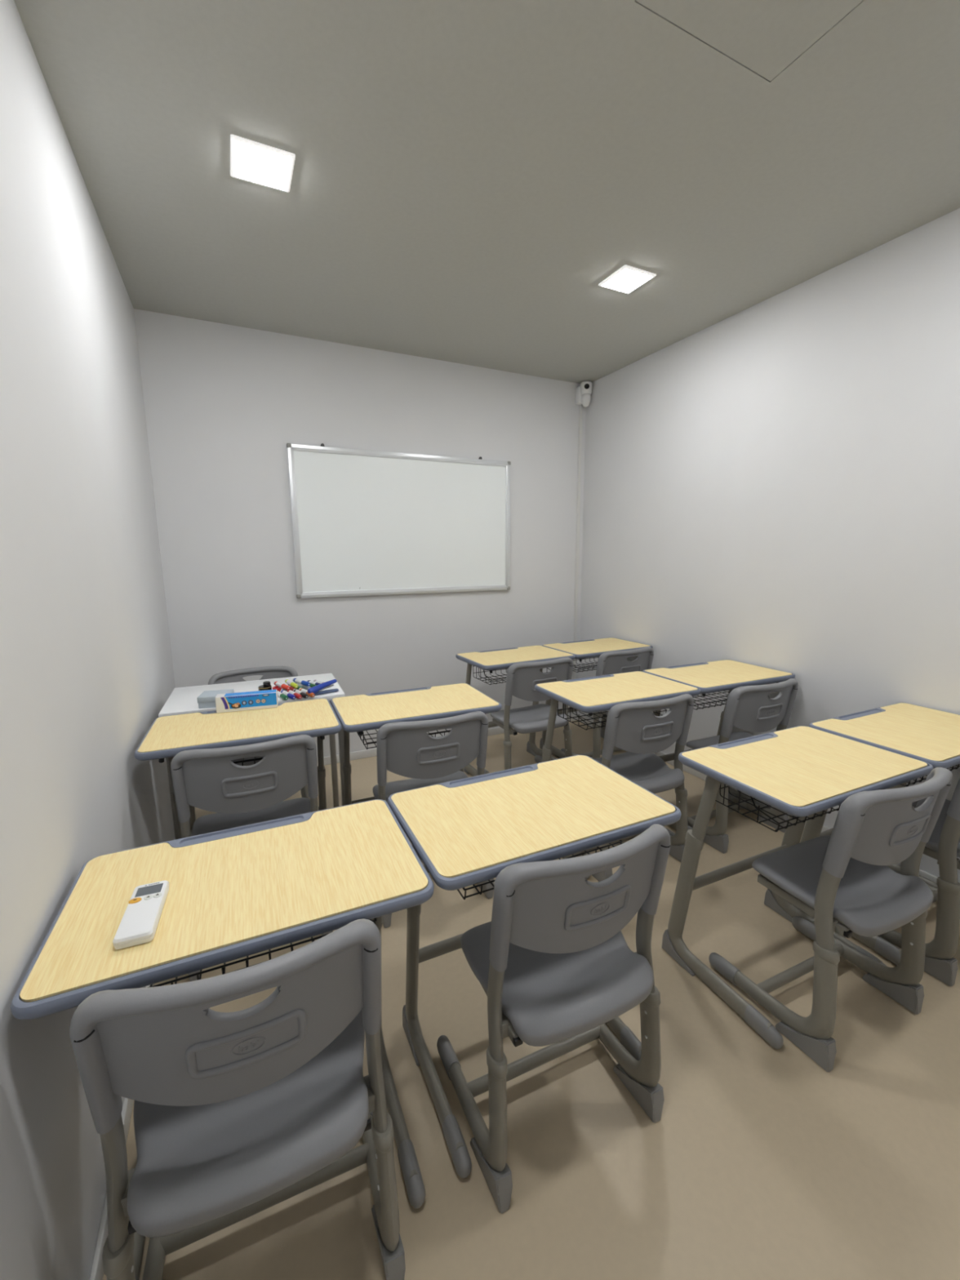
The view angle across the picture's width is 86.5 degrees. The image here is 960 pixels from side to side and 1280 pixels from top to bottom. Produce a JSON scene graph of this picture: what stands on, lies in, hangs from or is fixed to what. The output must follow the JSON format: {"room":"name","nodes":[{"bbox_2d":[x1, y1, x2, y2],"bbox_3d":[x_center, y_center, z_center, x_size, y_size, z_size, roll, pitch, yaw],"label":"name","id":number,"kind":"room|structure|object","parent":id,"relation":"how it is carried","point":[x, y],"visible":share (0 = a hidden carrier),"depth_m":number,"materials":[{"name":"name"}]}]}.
{"room":"classroom","nodes":[
{"label":"classroom","id":0,"kind":"room"},
{"bbox_2d":[0,0,175,1279],"bbox_3d":[-0.860,-0.083,0.906,0.120,2.450,3.850,-5,11,-25],"label":"wall","id":1,"kind":"structure","parent":0,"point":[86,667],"depth_m":1.03,"materials":[{"name":"paint"}]},
{"bbox_2d":[88,837,175,1279],"bbox_3d":[-0.791,1.094,1.130,0.010,0.052,3.838,-5,11,-25],"label":"baseboard","id":2,"kind":"structure","parent":1,"relation":"attached to","point":[97,1270],"depth_m":0.95,"materials":[{"name":"white"}]},
{"bbox_2d":[133,308,586,758],"bbox_3d":[-0.471,-0.488,3.267,2.910,2.450,0.120,-5,11,-25],"label":"wall","id":3,"kind":"structure","parent":0,"point":[224,403],"depth_m":2.93,"materials":[{"name":"paint"}]},
{"bbox_2d":[286,443,511,598],"bbox_3d":[-0.427,-0.721,3.163,1.399,0.866,0.030,-5,11,-25],"label":"whiteboard","id":4,"kind":"object","parent":3,"relation":"attached to","point":[364,522],"visible":1,"depth_m":3.12,"materials":[{"name":"white"}]},
{"bbox_2d":[316,713,578,765],"bbox_3d":[-0.435,0.704,3.410,2.670,0.052,0.012,-5,11,-25],"label":"baseboard","id":5,"kind":"structure","parent":3,"relation":"attached to","point":[495,731],"depth_m":3.27,"materials":[{"name":"white"}]},
{"bbox_2d":[571,404,582,714],"bbox_3d":[0.716,-0.537,3.769,0.024,2.260,0.011,-5,11,-25],"label":"duct","id":6,"kind":"object","parent":3,"relation":"attached to","point":[580,415],"visible":0.79,"depth_m":3.72,"materials":[{"name":"white"}]},
{"bbox_2d":[575,381,592,407],"bbox_3d":[0.728,-1.698,3.531,0.095,0.158,0.098,-5,11,-25],"label":"security camera","id":7,"kind":"object","parent":3,"relation":"attached to","point":[583,393],"visible":1,"depth_m":3.51,"materials":[{"name":"white plastic"}]},
{"bbox_2d":[13,0,959,383],"bbox_3d":[0.388,-1.460,1.290,2.910,0.120,4.090,-5,11,-25],"label":"ceiling","id":8,"kind":"structure","parent":0,"point":[468,177],"depth_m":1.53,"materials":[{"name":"paint"}]},
{"bbox_2d":[230,133,295,192],"bbox_3d":[-0.658,-1.430,1.541,0.172,0.010,0.172,-5,11,-25],"label":"recessed light","id":9,"kind":"object","parent":8,"relation":"in","point":[251,161],"visible":1,"depth_m":1.52,"materials":[{"name":"white plastic"}]},
{"bbox_2d":[235,142,289,190],"bbox_3d":[-0.658,-1.430,1.541,0.144,0.010,0.144,-5,11,-25],"label":"diffuser","id":10,"kind":"object","parent":9,"relation":"attached to","point":[256,162],"depth_m":1.53,"materials":[{"name":"white plastic"}]},
{"bbox_2d":[598,264,656,293],"bbox_3d":[0.633,-1.550,2.201,0.172,0.010,0.172,-5,11,-25],"label":"recessed light","id":11,"kind":"object","parent":8,"relation":"in","point":[627,278],"visible":1,"depth_m":2.18,"materials":[{"name":"white plastic"}]},
{"bbox_2d":[635,0,862,80],"bbox_3d":[0.626,-1.379,0.984,0.438,0.060,0.438,-5,11,-25],"label":"access panel","id":12,"kind":"object","parent":8,"relation":"attached to","point":[765,37],"visible":1,"depth_m":1.14,"materials":[{"name":"paint"}]},
{"bbox_2d":[102,720,959,1279],"bbox_3d":[0.403,1.074,1.722,2.910,0.120,4.090,-5,11,-25],"label":"floor","id":13,"kind":"structure","parent":0,"point":[761,1162],"depth_m":1.14,"materials":[{"name":"plastic"}]},
{"bbox_2d":[10,799,434,1279],"bbox_3d":[-0.429,0.778,1.026,0.597,0.707,0.420,-5,11,-24],"label":"student desk","id":14,"kind":"object","parent":13,"relation":"on","point":[238,892],"visible":0.65,"depth_m":0.89,"materials":[{"name":"beige wood"}]},
{"bbox_2d":[112,880,168,949],"bbox_3d":[-0.549,0.443,0.832,0.052,0.021,0.140,-4,10,-21],"label":"remote control","id":15,"kind":"object","parent":14,"relation":"on","point":[139,923],"visible":1,"depth_m":0.81,"materials":[{"name":"white plastic"}]},
{"bbox_2d":[164,811,315,848],"bbox_3d":[-0.507,0.410,1.097,0.299,0.005,0.035,-5,11,-24],"label":"tray","id":16,"kind":"object","parent":14,"relation":"on","point":[197,841],"depth_m":1.09,"materials":[{"name":"blue plastic"}]},
{"bbox_2d":[147,917,376,987],"bbox_3d":[-0.433,0.511,0.986,0.418,0.109,0.222,-5,11,-24],"label":"wire basket","id":17,"kind":"object","parent":14,"relation":"on","point":[223,967],"depth_m":0.89,"materials":[{"name":"black metal"}]},
{"bbox_2d":[69,918,405,1279],"bbox_3d":[-0.394,0.779,0.913,0.428,0.742,0.410,-4,10,-23],"label":"chair","id":18,"kind":"object","parent":13,"relation":"on","point":[237,1115],"visible":1,"depth_m":0.74,"materials":[{"name":"grey plastic"}]},
{"bbox_2d":[133,698,342,839],"bbox_3d":[-0.814,0.634,1.842,0.597,0.721,0.420,-4,11,-23],"label":"student desk","id":19,"kind":"object","parent":13,"relation":"on","point":[167,736],"visible":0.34,"depth_m":1.72,"materials":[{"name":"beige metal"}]},
{"bbox_2d":[198,702,283,714],"bbox_3d":[-0.890,0.259,1.913,0.299,0.005,0.035,-4,11,-23],"label":"tray","id":20,"kind":"object","parent":19,"relation":"on","point":[280,704],"depth_m":1.87,"materials":[{"name":"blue plastic"}]},
{"bbox_2d":[215,688,278,713],"bbox_3d":[-0.867,0.227,1.903,0.207,0.060,0.048,-4,10,-18],"label":"carton","id":21,"kind":"object","parent":19,"relation":"on","point":[267,699],"visible":1,"depth_m":1.88,"materials":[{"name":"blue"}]},
{"bbox_2d":[231,702,240,708],"bbox_3d":[-0.895,0.242,1.871,0.034,0.021,0.001,-4,10,-18],"label":"food picture","id":22,"kind":"object","parent":21,"relation":"attached to","point":[239,705],"depth_m":1.87},
{"bbox_2d":[224,688,276,708],"bbox_3d":[-0.853,0.221,1.905,0.176,0.048,0.042,-4,10,-18],"label":"print","id":23,"kind":"object","parent":21,"relation":"attached to","point":[267,699],"depth_m":1.89,"materials":[{"name":"blue"}]},
{"bbox_2d":[231,756,262,765],"bbox_3d":[-0.818,0.360,1.800,0.418,0.109,0.222,-4,11,-23],"label":"wire basket","id":24,"kind":"object","parent":19,"relation":"on","point":[255,759],"depth_m":1.72,"materials":[{"name":"black metal"}]},
{"bbox_2d":[170,734,331,981],"bbox_3d":[-0.757,0.644,1.721,0.428,0.742,0.410,-4,11,-23],"label":"chair","id":25,"kind":"object","parent":13,"relation":"on","point":[208,780],"visible":0.57,"depth_m":1.53,"materials":[{"name":"grey plastic"}]},
{"bbox_2d":[158,673,345,839],"bbox_3d":[-0.949,0.569,2.240,0.668,0.716,0.410,-4,11,-23],"label":"table","id":26,"kind":"object","parent":13,"relation":"on","point":[182,700],"visible":0.27,"depth_m":2.19,"materials":[{"name":"white laminate"}]},
{"bbox_2d":[196,688,234,708],"bbox_3d":[-1.024,0.228,1.982,0.108,0.044,0.100,-3,10,-14],"label":"box","id":27,"kind":"object","parent":26,"relation":"on","point":[206,699],"visible":0.63,"depth_m":1.94,"materials":[{"name":"grey"}]},
{"bbox_2d":[257,680,271,690],"bbox_3d":[-0.909,0.198,2.158,0.053,0.043,0.053,-5,11,-25],"label":"pot","id":28,"kind":"object","parent":26,"relation":"on","point":[266,685],"visible":0.84,"depth_m":2.15,"materials":[{"name":"black"}]},
{"bbox_2d":[272,685,281,691],"bbox_3d":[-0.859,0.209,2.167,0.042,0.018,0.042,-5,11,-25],"label":"marker","id":29,"kind":"object","parent":26,"relation":"on","point":[276,686],"visible":0.54,"depth_m":2.15,"materials":[{"name":"red plastic"}]},
{"bbox_2d":[277,690,288,700],"bbox_3d":[-0.808,0.224,2.072,0.019,0.019,0.126,-8,13,-39],"label":"marker","id":30,"kind":"object","parent":26,"relation":"on","point":[282,695],"visible":0.72,"depth_m":2.04,"materials":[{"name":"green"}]},
{"bbox_2d":[280,689,295,699],"bbox_3d":[-0.783,0.223,2.080,0.019,0.019,0.126,-9,13,-41],"label":"marker","id":31,"kind":"object","parent":26,"relation":"on","point":[290,695],"visible":0.91,"depth_m":2.06,"materials":[{"name":"white plastic"}]},
{"bbox_2d":[282,683,296,691],"bbox_3d":[-0.817,0.205,2.184,0.126,0.019,0.019,9,13,44],"label":"marker","id":32,"kind":"object","parent":26,"relation":"on","point":[291,688],"visible":0.36,"depth_m":2.15,"materials":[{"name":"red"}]},
{"bbox_2d":[284,679,297,688],"bbox_3d":[-0.809,0.187,2.188,0.019,0.019,0.126,-8,12,-38],"label":"marker","id":33,"kind":"object","parent":32,"relation":"on","point":[292,684],"visible":1,"depth_m":2.17,"materials":[{"name":"white"}]},
{"bbox_2d":[286,689,302,698],"bbox_3d":[-0.759,0.222,2.085,0.019,0.019,0.126,-9,13,-41],"label":"marker","id":34,"kind":"object","parent":26,"relation":"on","point":[297,695],"visible":0.87,"depth_m":2.06,"materials":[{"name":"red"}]},
{"bbox_2d":[293,688,308,698],"bbox_3d":[-0.736,0.220,2.094,0.019,0.019,0.126,-9,13,-40],"label":"marker","id":35,"kind":"object","parent":26,"relation":"on","point":[304,695],"visible":0.91,"depth_m":2.07,"materials":[{"name":"white plastic"}]},
{"bbox_2d":[294,682,311,689],"bbox_3d":[-0.770,0.200,2.214,0.126,0.019,0.019,9,13,42],"label":"marker","id":36,"kind":"object","parent":26,"relation":"on","point":[306,687],"visible":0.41,"depth_m":2.19,"materials":[{"name":"white plastic"}]},
{"bbox_2d":[292,677,310,685],"bbox_3d":[-0.775,0.182,2.215,0.126,0.019,0.019,8,13,41],"label":"marker","id":37,"kind":"object","parent":36,"relation":"on","point":[295,680],"visible":1,"depth_m":2.20,"materials":[{"name":"white plastic"}]},
{"bbox_2d":[298,687,315,697],"bbox_3d":[-0.716,0.217,2.109,0.019,0.019,0.126,-9,13,-41],"label":"marker","id":38,"kind":"object","parent":26,"relation":"on","point":[311,695],"visible":0.88,"depth_m":2.09,"materials":[{"name":"white plastic"}]},
{"bbox_2d":[306,680,320,684],"bbox_3d":[-0.726,0.194,2.245,0.126,0.019,0.019,9,13,42],"label":"marker","id":39,"kind":"object","parent":26,"relation":"on","point":[308,681],"visible":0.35,"depth_m":2.25,"materials":[{"name":"white plastic"}]},
{"bbox_2d":[312,679,324,683],"bbox_3d":[-0.699,0.193,2.254,0.126,0.019,0.019,9,13,42],"label":"marker","id":40,"kind":"object","parent":26,"relation":"on","point":[314,680],"visible":0.33,"depth_m":2.26,"materials":[{"name":"white plastic"}]},
{"bbox_2d":[307,679,338,695],"bbox_3d":[-0.651,0.198,2.118,0.131,0.053,0.033,-8,13,-39],"label":"stapler","id":41,"kind":"object","parent":26,"relation":"on","point":[317,690],"visible":0.88,"depth_m":2.11,"materials":[{"name":"blue plastic"}]},
{"label":"marker","id":42,"kind":"object","parent":26,"relation":"on","visible":0},
{"bbox_2d":[273,680,289,689],"bbox_3d":[-0.838,0.193,2.157,0.126,0.019,0.019,9,13,44],"label":"marker","id":43,"kind":"object","parent":42,"relation":"on","point":[285,686],"visible":1,"depth_m":2.14,"materials":[{"name":"white"}]},
{"bbox_2d":[208,666,310,799],"bbox_3d":[-1.024,0.530,2.400,0.428,0.742,0.410,-5,11,-27],"label":"chair","id":44,"kind":"object","parent":13,"relation":"on","point":[270,672],"visible":0.12,"depth_m":2.49,"materials":[{"name":"grey plastic"}]},
{"bbox_2d":[329,683,502,805],"bbox_3d":[-0.262,0.592,2.072,0.597,0.720,0.420,-5,11,-23],"label":"student desk","id":45,"kind":"object","parent":13,"relation":"on","point":[357,713],"visible":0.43,"depth_m":1.97,"materials":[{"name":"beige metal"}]},
{"bbox_2d":[363,686,431,695],"bbox_3d":[-0.339,0.218,2.143,0.299,0.005,0.035,-5,11,-23],"label":"tray","id":46,"kind":"object","parent":45,"relation":"on","point":[428,688],"depth_m":2.14,"materials":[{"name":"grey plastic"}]},
{"bbox_2d":[356,728,450,749],"bbox_3d":[-0.266,0.318,2.031,0.418,0.109,0.222,-5,11,-23],"label":"wire basket","id":47,"kind":"object","parent":45,"relation":"on","point":[438,732],"depth_m":1.96,"materials":[{"name":"black metal"}]},
{"bbox_2d":[372,711,494,928],"bbox_3d":[-0.208,0.602,1.948,0.428,0.742,0.410,-4,10,-22],"label":"chair","id":48,"kind":"object","parent":13,"relation":"on","point":[404,748],"visible":0.59,"depth_m":1.75,"materials":[{"name":"grey plastic"}]},
{"bbox_2d":[455,644,575,776],"bbox_3d":[0.196,0.432,3.011,0.597,0.714,0.420,-5,11,-27],"label":"student desk","id":49,"kind":"object","parent":13,"relation":"on","point":[491,660],"visible":0.48,"depth_m":2.92,"materials":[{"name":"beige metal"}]},
{"bbox_2d":[475,647,517,652],"bbox_3d":[0.110,0.062,3.076,0.299,0.005,0.035,-5,11,-27],"label":"tray","id":50,"kind":"object","parent":49,"relation":"on","point":[513,648],"depth_m":3.07,"materials":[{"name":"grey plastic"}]},
{"bbox_2d":[472,665,550,684],"bbox_3d":[0.192,0.162,2.970,0.418,0.109,0.222,-5,11,-27],"label":"wire basket","id":51,"kind":"object","parent":49,"relation":"on","point":[502,679],"depth_m":2.93,"materials":[{"name":"black metal"}]},
{"bbox_2d":[484,657,573,773],"bbox_3d":[0.261,0.444,2.856,0.428,0.742,0.410,-5,11,-26],"label":"chair","id":52,"kind":"object","parent":13,"relation":"on","point":[522,678],"visible":0.62,"depth_m":2.66,"materials":[{"name":"grey plastic"}]},
{"bbox_2d":[387,755,681,1177],"bbox_3d":[0.113,0.730,1.279,0.597,0.710,0.420,-5,11,-25],"label":"student desk","id":53,"kind":"object","parent":13,"relation":"on","point":[464,832],"visible":0.71,"depth_m":1.17,"materials":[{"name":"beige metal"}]},
{"bbox_2d":[437,763,537,787],"bbox_3d":[0.033,0.361,1.348,0.299,0.005,0.035,-5,11,-25],"label":"tray","id":54,"kind":"object","parent":53,"relation":"on","point":[533,768],"depth_m":1.34,"materials":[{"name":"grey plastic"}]},
{"bbox_2d":[457,839,622,899],"bbox_3d":[0.109,0.461,1.238,0.418,0.109,0.222,-5,11,-25],"label":"wire basket","id":55,"kind":"object","parent":53,"relation":"on","point":[465,896],"depth_m":1.10,"materials":[{"name":"black metal"}]},
{"bbox_2d":[436,824,671,1213],"bbox_3d":[0.158,0.730,1.181,0.428,0.742,0.410,-5,11,-24],"label":"chair","id":56,"kind":"object","parent":13,"relation":"on","point":[553,963],"visible":1,"depth_m":1.02,"materials":[{"name":"grey plastic"}]},
{"bbox_2d":[539,637,652,758],"bbox_3d":[0.729,0.382,3.290,0.597,0.713,0.420,-5,11,-27],"label":"student desk","id":57,"kind":"object","parent":13,"relation":"on","point":[584,649],"visible":0.44,"depth_m":3.21,"materials":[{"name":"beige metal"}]},
{"bbox_2d":[559,639,594,643],"bbox_3d":[0.644,0.012,3.356,0.299,0.005,0.035,-5,11,-27],"label":"tray","id":58,"kind":"object","parent":57,"relation":"on","point":[592,640],"depth_m":3.35,"materials":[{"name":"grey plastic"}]},
{"bbox_2d":[573,656,630,672],"bbox_3d":[0.725,0.112,3.249,0.418,0.109,0.222,-5,11,-27],"label":"wire basket","id":59,"kind":"object","parent":57,"relation":"on","point":[580,668],"depth_m":3.21,"materials":[{"name":"black metal"}]},
{"bbox_2d":[560,647,653,758],"bbox_3d":[0.790,0.393,3.138,0.428,0.742,0.410,-5,11,-27],"label":"chair","id":60,"kind":"object","parent":13,"relation":"on","point":[610,662],"visible":0.35,"depth_m":2.93,"materials":[{"name":"grey plastic"}]},
{"bbox_2d":[534,671,700,879],"bbox_3d":[0.573,0.554,2.243,0.597,0.728,0.420,-5,11,-24],"label":"student desk","id":61,"kind":"object","parent":13,"relation":"on","point":[590,695],"visible":0.46,"depth_m":2.13,"materials":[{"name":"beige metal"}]},
{"bbox_2d":[560,674,613,682],"bbox_3d":[0.495,0.176,2.311,0.299,0.005,0.035,-5,11,-24],"label":"tray","id":62,"kind":"object","parent":61,"relation":"on","point":[610,676],"depth_m":2.30,"materials":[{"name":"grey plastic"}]},
{"bbox_2d":[557,703,666,730],"bbox_3d":[0.569,0.276,2.201,0.418,0.109,0.222,-5,11,-24],"label":"wire basket","id":63,"kind":"object","parent":61,"relation":"on","point":[570,708],"depth_m":2.16,"materials":[{"name":"black metal"}]},
{"bbox_2d":[586,693,693,881],"bbox_3d":[0.614,0.562,2.154,0.428,0.742,0.410,-4,10,-23],"label":"chair","id":64,"kind":"object","parent":13,"relation":"on","point":[633,727],"visible":0.71,"depth_m":1.98,"materials":[{"name":"grey plastic"}]},
{"bbox_2d":[642,659,795,830],"bbox_3d":[1.122,0.508,2.497,0.597,0.727,0.420,-5,11,-24],"label":"student desk","id":65,"kind":"object","parent":13,"relation":"on","point":[712,677],"visible":0.4,"depth_m":2.40,"materials":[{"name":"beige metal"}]},
{"bbox_2d":[664,662,708,668],"bbox_3d":[1.044,0.130,2.566,0.299,0.005,0.035,-5,11,-24],"label":"tray","id":66,"kind":"object","parent":65,"relation":"on","point":[704,663],"depth_m":2.56,"materials":[{"name":"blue plastic"}]},
{"bbox_2d":[692,689,731,710],"bbox_3d":[1.117,0.231,2.455,0.418,0.109,0.222,-5,11,-24],"label":"wire basket","id":67,"kind":"object","parent":65,"relation":"on","point":[713,701],"depth_m":2.42,"materials":[{"name":"black metal"}]},
{"bbox_2d":[685,678,798,853],"bbox_3d":[1.170,0.520,2.381,0.428,0.742,0.410,-5,11,-24],"label":"chair","id":68,"kind":"object","parent":13,"relation":"on","point":[748,708],"visible":0.63,"depth_m":2.19,"materials":[{"name":"grey plastic"}]},
{"bbox_2d":[662,725,933,1048],"bbox_3d":[0.926,0.685,1.550,0.597,0.698,0.420,-5,11,-24],"label":"student desk","id":69,"kind":"object","parent":13,"relation":"on","point":[800,771],"visible":0.88,"depth_m":1.47,"materials":[{"name":"beige wood"}]},
{"bbox_2d":[708,732,777,748],"bbox_3d":[0.847,0.322,1.621,0.299,0.005,0.035,-5,11,-24],"label":"tray","id":70,"kind":"object","parent":69,"relation":"on","point":[770,736],"depth_m":1.62,"materials":[{"name":"blue plastic"}]},
{"bbox_2d":[715,783,840,831],"bbox_3d":[0.922,0.422,1.510,0.418,0.109,0.222,-5,11,-24],"label":"wire basket","id":71,"kind":"object","parent":69,"relation":"on","point":[752,798],"depth_m":1.43,"materials":[{"name":"black metal"}]},
{"bbox_2d":[709,767,952,1071],"bbox_3d":[0.988,0.680,1.450,0.428,0.742,0.410,-5,11,-24],"label":"chair","id":72,"kind":"object","parent":13,"relation":"on","point":[845,875],"visible":1,"depth_m":1.31,"materials":[{"name":"grey plastic"}]},
{"bbox_2d":[800,702,959,965],"bbox_3d":[1.474,0.638,1.796,0.597,0.702,0.420,-5,11,-25],"label":"student desk","id":73,"kind":"object","parent":13,"relation":"on","point":[931,736],"visible":0.39,"depth_m":1.70,"materials":[{"name":"beige wood"}]},
{"bbox_2d":[832,707,885,719],"bbox_3d":[1.394,0.273,1.866,0.299,0.005,0.035,-5,11,-25],"label":"tray","id":74,"kind":"object","parent":73,"relation":"on","point":[877,711],"depth_m":1.86,"materials":[{"name":"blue plastic"}]},
{"bbox_2d":[900,764,959,786],"bbox_3d":[1.470,0.373,1.756,0.418,0.109,0.222,-5,11,-25],"label":"wire basket","id":75,"kind":"object","parent":73,"relation":"on","point":[957,766],"depth_m":1.61,"materials":[{"name":"black metal"}]},
{"bbox_2d":[877,777,959,986],"bbox_3d":[1.523,0.634,1.701,0.428,0.742,0.410,-5,11,-25],"label":"chair","id":76,"kind":"object","parent":13,"relation":"on","point":[943,845],"visible":0.52,"depth_m":1.53,"materials":[{"name":"grey plastic"}]},
{"bbox_2d":[577,208,959,883],"bbox_3d":[1.651,-0.302,2.105,0.120,2.450,3.850,-5,11,-25],"label":"wall","id":77,"kind":"structure","parent":0,"point":[775,485],"depth_m":2.30,"materials":[{"name":"paint"}]},
{"bbox_2d":[577,714,937,882],"bbox_3d":[1.602,0.885,2.273,0.010,0.052,3.838,-5,11,-25],"label":"baseboard","id":78,"kind":"structure","parent":77,"relation":"attached to","point":[686,768],"depth_m":2.96,"materials":[{"name":"white"}]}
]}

